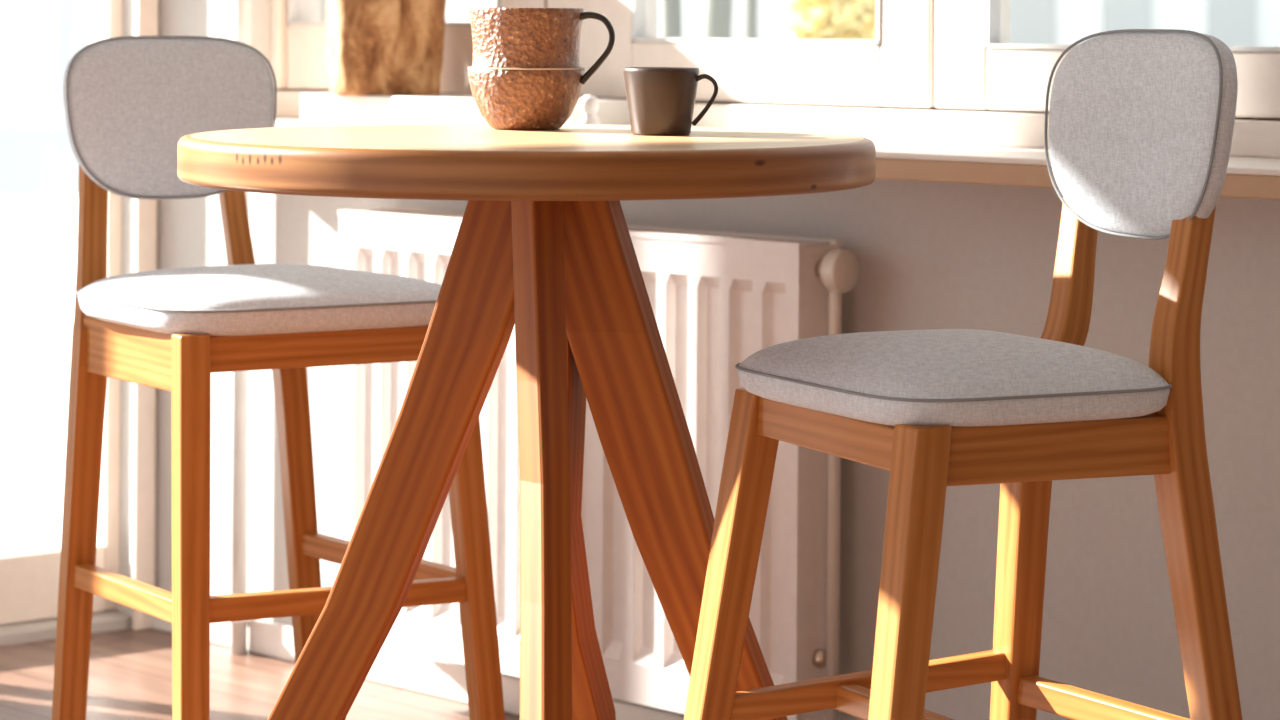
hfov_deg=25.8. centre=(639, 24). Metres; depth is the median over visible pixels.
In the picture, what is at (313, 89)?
trim
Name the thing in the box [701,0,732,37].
tree
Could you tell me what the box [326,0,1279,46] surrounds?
window
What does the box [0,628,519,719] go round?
floor
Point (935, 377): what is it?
seat cushion
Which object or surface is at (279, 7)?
trim
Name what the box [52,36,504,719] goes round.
bar stool
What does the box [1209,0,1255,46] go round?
shutter
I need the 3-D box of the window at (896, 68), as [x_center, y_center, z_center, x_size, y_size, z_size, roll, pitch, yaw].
[0.149,-0.524,4.098,0.728,1.271,0.062,0,0,42]
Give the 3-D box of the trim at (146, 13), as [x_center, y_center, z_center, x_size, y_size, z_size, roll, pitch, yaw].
[-0.844,-0.170,4.798,0.038,2.410,0.015,0,0,-37]
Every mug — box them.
[468,8,614,129]
[623,67,717,135]
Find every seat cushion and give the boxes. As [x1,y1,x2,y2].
[77,263,440,335]
[737,329,1169,426]
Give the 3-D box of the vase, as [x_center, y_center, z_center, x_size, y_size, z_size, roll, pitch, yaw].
[-0.397,-0.041,4.388,0.181,0.300,0.150,0,0,-16]
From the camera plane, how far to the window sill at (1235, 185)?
3.46 m
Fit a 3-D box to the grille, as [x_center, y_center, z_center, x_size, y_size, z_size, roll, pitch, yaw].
[-0.097,0.291,4.040,0.908,0.008,0.091,0,0,42]
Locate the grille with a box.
[338,207,840,249]
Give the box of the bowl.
[468,67,584,129]
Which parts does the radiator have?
panel, thermostat knob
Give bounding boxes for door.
[0,0,122,624]
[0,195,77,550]
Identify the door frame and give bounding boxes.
[89,0,135,615]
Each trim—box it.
[0,610,131,645]
[132,0,157,629]
[271,0,319,88]
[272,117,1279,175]
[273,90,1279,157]
[313,89,1279,118]
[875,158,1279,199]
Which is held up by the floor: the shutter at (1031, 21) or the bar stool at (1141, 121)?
the bar stool at (1141, 121)
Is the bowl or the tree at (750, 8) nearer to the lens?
the bowl
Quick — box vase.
[326,0,446,94]
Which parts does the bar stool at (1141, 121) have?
leg, leg, leg, backrest, leg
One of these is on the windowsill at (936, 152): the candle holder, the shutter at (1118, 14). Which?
the candle holder
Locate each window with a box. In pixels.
[287,0,547,93]
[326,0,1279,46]
[548,0,936,107]
[935,0,1279,117]
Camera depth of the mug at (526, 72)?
2.94 m
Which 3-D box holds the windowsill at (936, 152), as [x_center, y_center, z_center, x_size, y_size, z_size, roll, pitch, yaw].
[0.415,0.167,3.685,3.009,0.008,0.315,0,0,42]
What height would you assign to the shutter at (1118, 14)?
1.900 m
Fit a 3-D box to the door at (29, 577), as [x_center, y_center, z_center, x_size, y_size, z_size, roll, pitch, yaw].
[-1.169,-0.142,4.653,0.740,2.310,0.118,0,0,-37]
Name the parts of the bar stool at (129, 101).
leg, backrest, leg, leg, leg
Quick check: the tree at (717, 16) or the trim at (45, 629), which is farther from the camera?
the tree at (717, 16)
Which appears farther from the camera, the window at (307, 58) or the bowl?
the window at (307, 58)
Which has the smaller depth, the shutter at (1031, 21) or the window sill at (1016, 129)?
the window sill at (1016, 129)
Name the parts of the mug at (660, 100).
handle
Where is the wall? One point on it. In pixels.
(929, 255)
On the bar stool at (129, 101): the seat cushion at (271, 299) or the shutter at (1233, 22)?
the seat cushion at (271, 299)
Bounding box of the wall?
[155,0,1279,719]
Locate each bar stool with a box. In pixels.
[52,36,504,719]
[684,29,1242,719]
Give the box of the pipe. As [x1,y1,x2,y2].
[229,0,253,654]
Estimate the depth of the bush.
8.50 m
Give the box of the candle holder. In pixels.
[577,95,600,124]
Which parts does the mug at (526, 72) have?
handle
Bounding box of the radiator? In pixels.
[337,207,858,719]
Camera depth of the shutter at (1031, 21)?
15.96 m
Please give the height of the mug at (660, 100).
0.068 m
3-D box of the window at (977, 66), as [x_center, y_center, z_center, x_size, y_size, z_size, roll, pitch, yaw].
[1.003,-0.518,3.329,1.556,1.271,0.062,0,0,42]
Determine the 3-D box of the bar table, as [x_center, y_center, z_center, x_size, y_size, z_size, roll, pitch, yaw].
[-0.108,0.575,2.807,0.758,0.928,0.739,0,0,0]
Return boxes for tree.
[660,0,681,37]
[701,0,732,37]
[743,0,757,38]
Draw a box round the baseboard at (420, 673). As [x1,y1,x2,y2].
[151,616,684,719]
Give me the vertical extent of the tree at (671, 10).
5.237 m
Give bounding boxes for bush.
[785,0,875,39]
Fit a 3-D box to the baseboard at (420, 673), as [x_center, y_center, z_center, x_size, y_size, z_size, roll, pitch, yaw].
[0.652,1.016,3.468,4.000,0.055,0.014,0,0,42]
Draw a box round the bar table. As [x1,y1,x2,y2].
[177,124,875,719]
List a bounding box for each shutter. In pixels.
[1010,0,1053,43]
[1104,0,1150,31]
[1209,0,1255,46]

